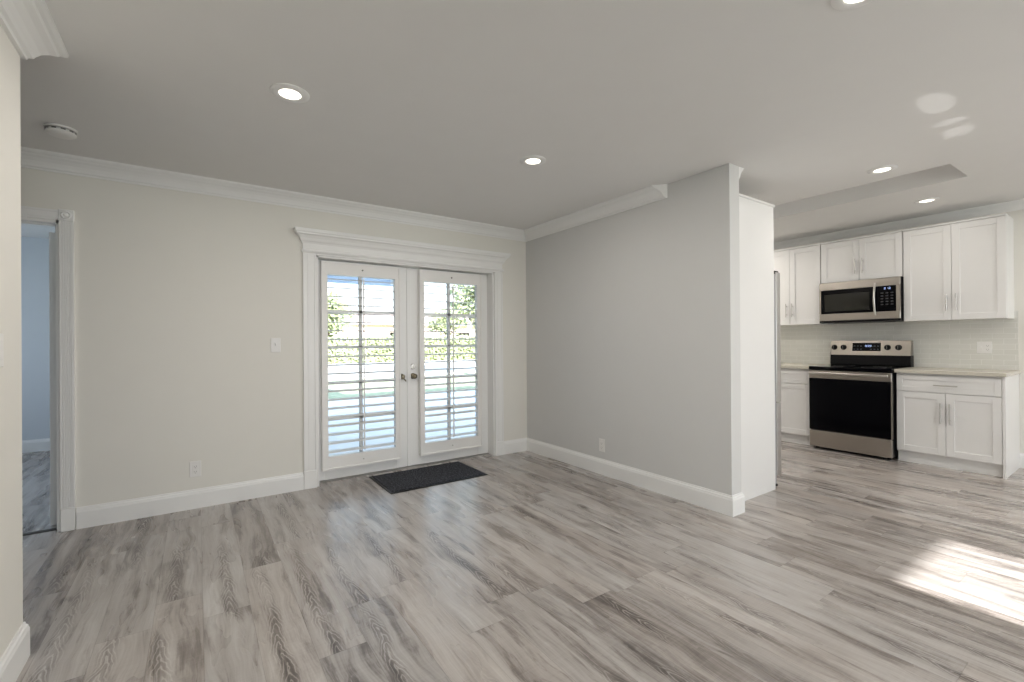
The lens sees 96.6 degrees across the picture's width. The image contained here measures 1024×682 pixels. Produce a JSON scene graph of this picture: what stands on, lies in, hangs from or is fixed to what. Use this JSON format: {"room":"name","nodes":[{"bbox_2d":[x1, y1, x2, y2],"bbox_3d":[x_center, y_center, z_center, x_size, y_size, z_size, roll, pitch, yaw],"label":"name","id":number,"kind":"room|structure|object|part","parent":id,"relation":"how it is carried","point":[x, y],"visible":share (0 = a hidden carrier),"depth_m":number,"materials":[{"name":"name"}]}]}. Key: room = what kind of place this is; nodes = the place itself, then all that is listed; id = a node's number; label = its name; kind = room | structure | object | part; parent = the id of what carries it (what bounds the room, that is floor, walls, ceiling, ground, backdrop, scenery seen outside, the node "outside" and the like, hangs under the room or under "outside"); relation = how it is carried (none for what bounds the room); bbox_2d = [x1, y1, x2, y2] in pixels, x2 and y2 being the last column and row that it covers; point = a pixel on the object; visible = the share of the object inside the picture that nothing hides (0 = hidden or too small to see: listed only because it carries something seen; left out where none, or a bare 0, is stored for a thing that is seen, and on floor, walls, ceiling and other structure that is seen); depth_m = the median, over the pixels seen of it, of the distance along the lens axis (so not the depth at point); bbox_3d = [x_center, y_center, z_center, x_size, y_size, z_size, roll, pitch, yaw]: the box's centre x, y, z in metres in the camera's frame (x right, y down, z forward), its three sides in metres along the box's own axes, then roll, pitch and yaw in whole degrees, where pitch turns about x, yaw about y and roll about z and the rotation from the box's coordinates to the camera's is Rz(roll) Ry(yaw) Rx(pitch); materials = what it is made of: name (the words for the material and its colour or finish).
{"room":"empty living room","nodes":[
{"label":"empty living room","id":0,"kind":"room"},
{"bbox_2d":[0,25,22,657],"bbox_3d":[-0.123,-0.050,-0.911,0.120,2.520,6.422,0,0,-35],"label":"wall","id":1,"kind":"structure","parent":0,"point":[11,536],"depth_m":1.66,"materials":[{"name":"beige paint"}]},
{"bbox_2d":[0,333,3,366],"bbox_3d":[-1.748,0.031,1.557,0.009,0.115,0.070,0,0,-35],"label":"light switch","id":2,"kind":"object","parent":1,"relation":"attached to","point":[1,334],"visible":1,"depth_m":1.57,"materials":[{"name":"white plastic"}]},
{"bbox_2d":[0,622,29,681],"bbox_3d":[-0.119,1.140,-0.906,0.152,0.140,6.438,0,0,-35],"label":"baseboard","id":3,"kind":"structure","parent":1,"relation":"attached to","point":[16,655],"depth_m":1.66,"materials":[{"name":"white paint"}]},
{"bbox_2d":[0,0,68,59],"bbox_3d":[-0.164,-1.172,-0.860,0.357,0.108,6.540,0,0,-35],"label":"trim","id":4,"kind":"structure","parent":1,"relation":"attached to","point":[29,25],"depth_m":1.68,"materials":[{"name":"white paint"}]},
{"bbox_2d":[21,236,49,439],"bbox_3d":[-4.444,-0.010,4.076,3.550,2.520,3.260,0,0,-35],"label":"wall","id":5,"kind":"structure","parent":0,"point":[34,251],"depth_m":5.20,"materials":[{"name":"blue paint"}]},
{"bbox_2d":[22,438,49,452],"bbox_3d":[-5.272,1.188,5.285,3.250,0.140,0.016,0,0,-35],"label":"baseboard","id":6,"kind":"structure","parent":5,"relation":"attached to","point":[35,445],"depth_m":5.18,"materials":[{"name":"white paint"}]},
{"bbox_2d":[21,168,526,520],"bbox_3d":[-0.926,-0.034,4.439,9.454,2.520,0.140,0,0,-35],"label":"wall","id":7,"kind":"structure","parent":0,"point":[181,298],"depth_m":3.36,"materials":[{"name":"beige paint"}]},
{"bbox_2d":[21,206,75,531],"bbox_3d":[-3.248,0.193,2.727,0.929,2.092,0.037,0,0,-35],"label":"trim","id":8,"kind":"structure","parent":7,"relation":"attached to","point":[66,218],"depth_m":2.97,"materials":[{"name":"white paint"}]},
{"bbox_2d":[49,232,56,525],"bbox_3d":[-3.296,0.254,3.331,0.117,1.957,0.747,0,0,-35],"label":"door","id":9,"kind":"structure","parent":7,"relation":"in","point":[52,302],"depth_m":3.05,"materials":[{"name":"white paint"}]},
{"bbox_2d":[76,472,303,529],"bbox_3d":[-2.292,1.164,3.393,1.385,0.140,0.016,0,0,-35],"label":"baseboard","id":10,"kind":"structure","parent":7,"relation":"attached to","point":[137,508],"depth_m":3.32,"materials":[{"name":"white paint"}]},
{"bbox_2d":[190,461,200,477],"bbox_3d":[-2.337,0.945,3.368,0.070,0.115,0.009,0,0,-35],"label":"wall outlet","id":11,"kind":"object","parent":7,"relation":"attached to","point":[195,466],"visible":1,"depth_m":3.37,"materials":[{"name":"white plastic"}]},
{"bbox_2d":[193,464,197,473],"bbox_3d":[-2.335,0.945,3.366,0.034,0.068,0.003,0,0,-35],"label":"receptacle","id":12,"kind":"object","parent":11,"relation":"attached to","point":[195,466],"depth_m":3.37,"materials":[{"name":"white plastic"}]},
{"bbox_2d":[271,338,280,351],"bbox_3d":[-1.900,0.033,3.671,0.070,0.115,0.017,0,0,-35],"label":"light switch","id":13,"kind":"object","parent":7,"relation":"attached to","point":[275,342],"visible":1,"depth_m":3.67,"materials":[{"name":"white plastic"}]},
{"bbox_2d":[21,146,666,241],"bbox_3d":[-1.722,-1.155,2.677,5.850,0.108,1.868,0,0,-35],"label":"trim","id":14,"kind":"structure","parent":7,"relation":"attached to","point":[31,158],"depth_m":3.68,"materials":[{"name":"white paint"}]},
{"bbox_2d":[318,260,406,480],"bbox_3d":[-1.342,0.254,4.178,0.837,1.924,0.131,0,0,-35],"label":"door","id":15,"kind":"structure","parent":7,"relation":"in","point":[362,461],"depth_m":4.16,"materials":[{"name":"white paint"}]},
{"bbox_3d":[-1.332,0.206,4.113,0.012,1.540,0.012,0,0,-35],"label":"tilt rod","id":16,"kind":"part","parent":15,"relation":"part of","materials":[{"name":"white paint"}]},
{"bbox_2d":[293,226,510,489],"bbox_3d":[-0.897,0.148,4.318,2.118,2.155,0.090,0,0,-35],"label":"trim","id":17,"kind":"structure","parent":7,"relation":"attached to","point":[314,242],"depth_m":4.03,"materials":[{"name":"white paint"}]},
{"bbox_2d":[319,453,488,482],"bbox_3d":[-0.992,1.222,4.473,1.744,0.010,0.115,0,0,-35],"label":"threshold","id":18,"kind":"object","parent":7,"relation":"attached to","point":[418,465],"depth_m":4.36,"materials":[{"name":"silver metal"}]},
{"bbox_2d":[406,268,487,465],"bbox_3d":[-0.632,0.249,4.669,0.917,1.924,0.131,0,0,-35],"label":"door","id":19,"kind":"structure","parent":7,"relation":"in","point":[419,451],"depth_m":4.61,"materials":[{"name":"white paint"}]},
{"bbox_3d":[-0.951,0.341,4.431,0.058,0.058,0.065,0,0,-35],"label":"knob","id":20,"kind":"part","parent":19,"relation":"part of","materials":[{"name":"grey metal"}]},
{"bbox_3d":[-0.593,0.202,4.624,0.012,1.540,0.012,0,0,-35],"label":"tilt rod","id":21,"kind":"part","parent":19,"relation":"part of","materials":[{"name":"white paint"}]},
{"bbox_2d":[16,441,1023,681],"bbox_3d":[0.411,1.288,2.382,9.604,0.150,11.550,0,0,-35],"label":"floor","id":22,"kind":"structure","parent":0,"point":[856,567],"depth_m":2.28,"materials":[{"name":"grey wood"}]},
{"bbox_2d":[22,528,56,535],"bbox_3d":[-3.291,1.236,2.798,0.749,0.006,0.050,0,0,-35],"label":"trim","id":23,"kind":"structure","parent":22,"relation":"on","point":[51,529],"depth_m":2.95,"materials":[{"name":"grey metal"}]},
{"bbox_2d":[369,461,487,493],"bbox_3d":[-0.753,1.218,4.135,0.910,0.012,0.567,0,0,-35],"label":"door mat","id":24,"kind":"object","parent":22,"relation":"on","point":[412,479],"visible":1,"depth_m":4.08,"materials":[{"name":"black rubber"}]},
{"bbox_2d":[739,193,775,500],"bbox_3d":[1.574,0.054,3.904,0.711,2.308,0.978,0,0,-35],"label":"panel","id":25,"kind":"object","parent":22,"relation":"on","point":[756,232],"visible":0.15,"depth_m":3.54,"materials":[{"name":"white paint"}]},
{"bbox_2d":[774,271,781,485],"bbox_3d":[1.672,0.314,3.969,0.885,1.786,0.910,0,0,-35],"label":"refrigerator","id":26,"kind":"object","parent":22,"relation":"on","point":[777,336],"visible":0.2,"depth_m":3.78,"materials":[{"name":"silver metal"}]},
{"bbox_3d":[2.088,-0.033,3.981,0.077,1.075,0.453,0,0,-35],"label":"door","id":27,"kind":"part","parent":26,"relation":"part of","materials":[{"name":"silver metal"}]},
{"bbox_3d":[1.964,0.812,4.168,0.077,0.597,0.910,0,0,-35],"label":"door","id":28,"kind":"part","parent":26,"relation":"part of","materials":[{"name":"silver metal"}]},
{"bbox_2d":[778,368,812,445],"bbox_3d":[3.404,0.759,5.662,0.643,0.880,0.790,0,0,-35],"label":"base cabinet","id":29,"kind":"object","parent":22,"relation":"on","point":[795,427],"visible":0.28,"depth_m":5.32,"materials":[{"name":"white paint"}]},
{"bbox_3d":[3.176,0.792,5.504,0.019,0.580,0.784,0,0,-35],"label":"door","id":30,"kind":"part","parent":29,"relation":"part of","materials":[{"name":"white paint"}]},
{"bbox_3d":[3.174,0.416,5.505,0.019,0.156,0.784,0,0,-35],"label":"drawer","id":31,"kind":"part","parent":29,"relation":"part of","materials":[{"name":"white paint"}]},
{"bbox_2d":[809,341,913,459],"bbox_3d":[3.802,0.597,4.997,0.722,1.196,0.747,0,0,-35],"label":"range","id":32,"kind":"object","parent":22,"relation":"on","point":[853,398],"visible":0.96,"depth_m":4.86,"materials":[{"name":"silver metal"}]},
{"bbox_3d":[3.526,0.351,4.807,0.055,0.026,0.707,0,0,-35],"label":"handle","id":33,"kind":"part","parent":32,"relation":"part of","materials":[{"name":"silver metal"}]},
{"bbox_3d":[3.569,1.078,4.832,0.042,0.175,0.739,0,0,-35],"label":"storage drawer","id":34,"kind":"part","parent":32,"relation":"part of","materials":[{"name":"silver metal"}]},
{"bbox_3d":[3.566,0.652,4.832,0.043,0.661,0.740,0,0,-35],"label":"oven door","id":35,"kind":"part","parent":32,"relation":"part of","materials":[{"name":"black glass"}]},
{"bbox_2d":[809,364,908,372],"bbox_3d":[3.791,0.297,4.991,0.598,0.039,0.747,0,0,-35],"label":"cooktop","id":36,"kind":"object","parent":32,"relation":"in","point":[833,368],"depth_m":4.91,"materials":[{"name":"black glass"}]},
{"bbox_2d":[896,373,1019,478],"bbox_3d":[4.276,0.750,4.399,0.644,0.880,0.748,0,0,-35],"label":"base cabinet","id":37,"kind":"object","parent":22,"relation":"on","point":[967,423],"visible":0.98,"depth_m":4.19,"materials":[{"name":"white paint"}]},
{"bbox_3d":[3.939,0.784,4.399,0.019,0.580,0.360,0,0,-35],"label":"door","id":38,"kind":"part","parent":37,"relation":"part of","materials":[{"name":"white paint"}]},
{"bbox_3d":[4.002,0.677,4.261,0.036,0.190,0.011,0,0,-35],"label":"handle","id":39,"kind":"part","parent":37,"relation":"part of","materials":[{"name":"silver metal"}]},
{"bbox_3d":[4.040,0.407,4.251,0.019,0.156,0.722,0,0,-35],"label":"drawer","id":40,"kind":"part","parent":37,"relation":"part of","materials":[{"name":"white paint"}]},
{"bbox_2d":[894,367,1020,376],"bbox_3d":[4.274,0.292,4.397,0.643,0.034,0.765,0,0,-35],"label":"countertop","id":41,"kind":"structure","parent":37,"relation":"on","point":[921,370],"depth_m":4.24,"materials":[{"name":"beige stone"}]},
{"bbox_3d":[4.145,0.782,4.101,0.019,0.580,0.360,0,0,-35],"label":"door","id":42,"kind":"part","parent":37,"relation":"part of","materials":[{"name":"white paint"}]},
{"bbox_3d":[4.497,0.748,4.109,0.611,0.880,0.020,0,0,-35],"label":"panel","id":43,"kind":"part","parent":37,"relation":"part of","materials":[{"name":"white paint"}]},
{"bbox_3d":[2.902,0.763,6.389,0.643,0.880,0.972,0,0,-35],"label":"base cabinet","id":44,"kind":"object","parent":22,"relation":"on","visible":0},
{"bbox_2d":[781,363,829,368],"bbox_3d":[3.123,0.303,6.064,0.643,0.034,1.773,0,0,-35],"label":"countertop","id":45,"kind":"structure","parent":44,"relation":"on","point":[783,365],"depth_m":5.37,"materials":[{"name":"beige stone"}]},
{"bbox_2d":[20,0,1023,242],"bbox_3d":[0.392,-1.505,2.388,9.604,0.563,11.550,0,0,-35],"label":"ceiling","id":46,"kind":"structure","parent":0,"point":[434,107],"depth_m":2.30,"materials":[{"name":"paint"}]},
{"bbox_2d":[43,123,77,139],"bbox_3d":[-2.556,-1.183,2.586,0.140,0.041,0.140,0,0,-35],"label":"smoke detector","id":47,"kind":"object","parent":46,"relation":"attached to","point":[59,132],"visible":1,"depth_m":2.56,"materials":[{"name":"white plastic"}]},
{"bbox_2d":[270,83,309,102],"bbox_3d":[-1.087,-1.209,2.235,0.176,0.009,0.176,0,0,-35],"label":"recessed light","id":48,"kind":"object","parent":46,"relation":"in","point":[286,92],"visible":1,"depth_m":2.22,"materials":[{"name":"white paint"}]},
{"bbox_2d":[520,155,545,165],"bbox_3d":[0.143,-1.216,3.086,0.176,0.009,0.176,0,0,-35],"label":"recessed light","id":49,"kind":"object","parent":46,"relation":"in","point":[532,160],"visible":1,"depth_m":3.07,"materials":[{"name":"white paint"}]},
{"bbox_2d":[831,0,873,9],"bbox_3d":[1.228,-1.226,1.606,0.176,0.009,0.176,0,0,-35],"label":"recessed light","id":50,"kind":"object","parent":46,"relation":"in","point":[836,4],"visible":1,"depth_m":1.66,"materials":[{"name":"white paint"}]},
{"bbox_2d":[867,165,897,173],"bbox_3d":[2.713,-1.254,3.345,0.176,0.009,0.176,0,0,-35],"label":"recessed light","id":51,"kind":"object","parent":46,"relation":"in","point":[887,168],"visible":1,"depth_m":3.33,"materials":[{"name":"white paint"}]},
{"bbox_2d":[914,197,939,203],"bbox_3d":[3.800,-1.285,4.181,0.176,0.009,0.176,0,0,-35],"label":"recessed light","id":52,"kind":"object","parent":46,"relation":"in","point":[926,200],"visible":1,"depth_m":4.17,"materials":[{"name":"white paint"}]},
{"bbox_2d":[526,163,740,494],"bbox_3d":[0.886,-0.047,4.164,0.123,2.520,2.373,0,0,-35],"label":"wall","id":53,"kind":"structure","parent":0,"point":[633,315],"depth_m":3.74,"materials":[{"name":"grey paint"}]},
{"bbox_2d":[599,438,604,451],"bbox_3d":[0.818,0.950,4.154,0.009,0.115,0.070,0,0,-35],"label":"wall outlet","id":54,"kind":"object","parent":53,"relation":"attached to","point":[601,441],"visible":1,"depth_m":4.15,"materials":[{"name":"white plastic"}]},
{"bbox_2d":[504,438,744,516],"bbox_3d":[0.771,1.144,4.067,0.332,0.140,2.413,0,0,-38],"label":"baseboard","id":55,"kind":"structure","parent":53,"relation":"attached to","point":[730,505],"depth_m":3.78,"materials":[{"name":"white paint"}]},
{"bbox_2d":[777,209,1023,452],"bbox_3d":[5.215,-0.078,3.734,0.150,2.520,8.000,0,0,-35],"label":"wall","id":56,"kind":"structure","parent":0,"point":[1018,216],"depth_m":4.27,"materials":[{"name":"beige paint"}]},
{"bbox_2d":[774,243,831,325],"bbox_3d":[3.537,-0.670,5.695,0.373,0.945,0.675,0,0,-35],"label":"upper cabinet","id":57,"kind":"object","parent":56,"relation":"attached to","point":[799,268],"visible":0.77,"depth_m":5.52,"materials":[{"name":"white paint"}]},
{"bbox_3d":[3.325,-0.658,5.753,0.019,0.921,0.333,0,0,-35],"label":"door","id":58,"kind":"part","parent":57,"relation":"part of","materials":[{"name":"white paint"}]},
{"bbox_3d":[3.516,-0.660,5.476,0.019,0.921,0.333,0,0,-35],"label":"door","id":59,"kind":"part","parent":57,"relation":"part of","materials":[{"name":"white paint"}]},
{"bbox_2d":[820,230,903,283],"bbox_3d":[3.942,-0.907,5.106,0.373,0.478,0.750,0,0,-35],"label":"upper cabinet","id":60,"kind":"object","parent":56,"relation":"attached to","point":[880,255],"visible":0.94,"depth_m":4.99,"materials":[{"name":"white paint"}]},
{"bbox_3d":[3.720,-0.895,5.179,0.019,0.454,0.370,0,0,-35],"label":"door","id":61,"kind":"part","parent":60,"relation":"part of","materials":[{"name":"white paint"}]},
{"bbox_2d":[819,276,903,323],"bbox_3d":[3.914,-0.434,5.083,0.448,0.461,0.744,0,0,-35],"label":"microwave","id":62,"kind":"object","parent":60,"relation":"attached to","point":[878,300],"visible":1,"depth_m":4.95,"materials":[{"name":"silver metal"}]},
{"bbox_3d":[3.733,-0.444,5.062,0.019,0.266,0.532,0,0,-35],"label":"door","id":63,"kind":"part","parent":62,"relation":"part of","materials":[{"name":"black glass"}]},
{"bbox_3d":[3.844,-0.443,4.839,0.055,0.351,0.018,0,0,-35],"label":"handle","id":64,"kind":"part","parent":62,"relation":"part of","materials":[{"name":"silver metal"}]},
{"bbox_3d":[3.929,-0.446,4.777,0.019,0.266,0.151,0,0,-35],"label":"control panel","id":65,"kind":"part","parent":62,"relation":"part of","materials":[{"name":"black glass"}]},
{"bbox_3d":[3.932,-0.898,4.872,0.019,0.454,0.370,0,0,-35],"label":"door","id":66,"kind":"part","parent":60,"relation":"part of","materials":[{"name":"white paint"}]},
{"bbox_2d":[739,167,1023,249],"bbox_3d":[3.836,-1.235,2.789,3.181,0.145,8.000,0,0,-35],"label":"trim","id":67,"kind":"structure","parent":56,"relation":"attached to","point":[1015,205],"depth_m":4.89,"materials":[{"name":"white paint"}]},
{"bbox_2d":[780,311,1018,369],"bbox_3d":[3.812,0.003,5.627,0.008,0.555,3.282,0,0,-35],"label":"backsplash","id":68,"kind":"structure","parent":56,"relation":"attached to","point":[941,344],"depth_m":4.79,"materials":[{"name":"beige tile"}]},
{"bbox_2d":[903,213,1013,321],"bbox_3d":[4.367,-0.678,4.493,0.373,0.945,0.731,0,0,-35],"label":"upper cabinet","id":69,"kind":"object","parent":56,"relation":"attached to","point":[960,270],"visible":1,"depth_m":4.36,"materials":[{"name":"white paint"}]},
{"bbox_3d":[4.147,-0.666,4.562,0.019,0.921,0.361,0,0,-35],"label":"door","id":70,"kind":"part","parent":69,"relation":"part of","materials":[{"name":"white paint"}]},
{"bbox_3d":[4.211,-0.374,4.425,0.036,0.165,0.011,0,0,-35],"label":"handle","id":71,"kind":"part","parent":69,"relation":"part of","materials":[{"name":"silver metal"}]},
{"bbox_3d":[4.354,-0.668,4.263,0.019,0.921,0.361,0,0,-35],"label":"door","id":72,"kind":"part","parent":69,"relation":"part of","materials":[{"name":"white paint"}]},
{"bbox_2d":[977,342,991,353],"bbox_3d":[4.608,0.064,4.453,0.017,0.115,0.104,0,0,-35],"label":"wall outlet","id":73,"kind":"object","parent":56,"relation":"attached to","point":[982,347],"visible":1,"depth_m":4.45,"materials":[{"name":"white plastic"}]},
{"bbox_2d":[985,344,989,350],"bbox_3d":[4.622,0.064,4.435,0.003,0.068,0.034,0,0,-35],"label":"receptacle","id":74,"kind":"object","parent":73,"relation":"attached to","point":[987,346],"depth_m":4.43,"materials":[{"name":"white plastic"}]},
{"bbox_2d":[1019,453,1023,468],"bbox_3d":[6.088,1.104,2.333,0.016,0.140,4.715,0,0,-35],"label":"baseboard","id":75,"kind":"structure","parent":56,"relation":"attached to","point":[1021,456],"depth_m":4.25,"materials":[{"name":"white paint"}]},
{"label":"outside","id":76,"kind":"structure","parent":0,"visible":0},
{"bbox_2d":[328,359,474,400],"bbox_3d":[-5.803,1.591,31.357,100.000,0.240,130.000,0,0,-35],"label":"ground","id":77,"kind":"structure","parent":76,"point":[331,395],"depth_m":14.30,"materials":[{"name":"green plant"}]},
{"bbox_2d":[328,333,474,363],"bbox_3d":[-3.387,0.486,36.659,38.289,2.236,1.378,0,0,-35],"label":"clipped hedge","id":78,"kind":"object","parent":77,"relation":"on","point":[431,350],"visible":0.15,"depth_m":32.26,"materials":[{"name":"green plant"}]},
{"bbox_2d":[331,314,474,336],"bbox_3d":[-5.349,-0.720,53.560,35.400,4.460,11.400,0,0,-35],"label":"house","id":79,"kind":"structure","parent":77,"relation":"on","point":[368,318],"depth_m":43.09,"materials":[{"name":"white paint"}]},
{"bbox_2d":[428,307,464,336],"bbox_3d":[-5.545,-0.774,38.791,3.364,4.538,3.502,0,0,-35],"label":"tree","id":80,"kind":"object","parent":77,"relation":"on","point":[442,320],"visible":0.58,"depth_m":38.47,"materials":[{"name":"green plant"}]},
{"bbox_2d":[450,284,474,329],"bbox_3d":[-0.378,-1.079,17.424,4.082,4.994,4.070,0,0,-35],"label":"tree","id":81,"kind":"object","parent":77,"relation":"on","point":[461,291],"visible":0.05,"depth_m":17.05,"materials":[{"name":"green plant"}]},
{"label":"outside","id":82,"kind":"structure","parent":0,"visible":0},
{"bbox_2d":[328,390,475,454],"bbox_3d":[-2.042,1.337,7.428,13.000,0.115,6.059,0,0,-35],"label":"patio","id":83,"kind":"structure","parent":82,"point":[461,393],"depth_m":7.32,"materials":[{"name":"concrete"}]},
{"bbox_2d":[328,275,392,286],"bbox_3d":[-4.200,-0.049,5.569,7.350,2.680,4.280,0,0,-35],"label":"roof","id":84,"kind":"structure","parent":83,"relation":"on","point":[329,276],"depth_m":8.88,"materials":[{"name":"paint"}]},
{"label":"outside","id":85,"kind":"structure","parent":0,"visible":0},
{"bbox_2d":[328,359,474,379],"bbox_3d":[-4.878,1.423,25.616,75.000,0.058,12.500,0,0,-35],"label":"pavement","id":86,"kind":"structure","parent":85,"point":[384,367],"depth_m":21.89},
{"bbox_2d":[328,289,353,336],"bbox_3d":[-8.565,-0.444,20.431,2.721,3.852,2.796,0,0,-35],"label":"tree","id":87,"kind":"object","parent":86,"relation":"on","point":[332,300],"visible":0.16,"depth_m":20.21,"materials":[{"name":"green plant"}]}
]}

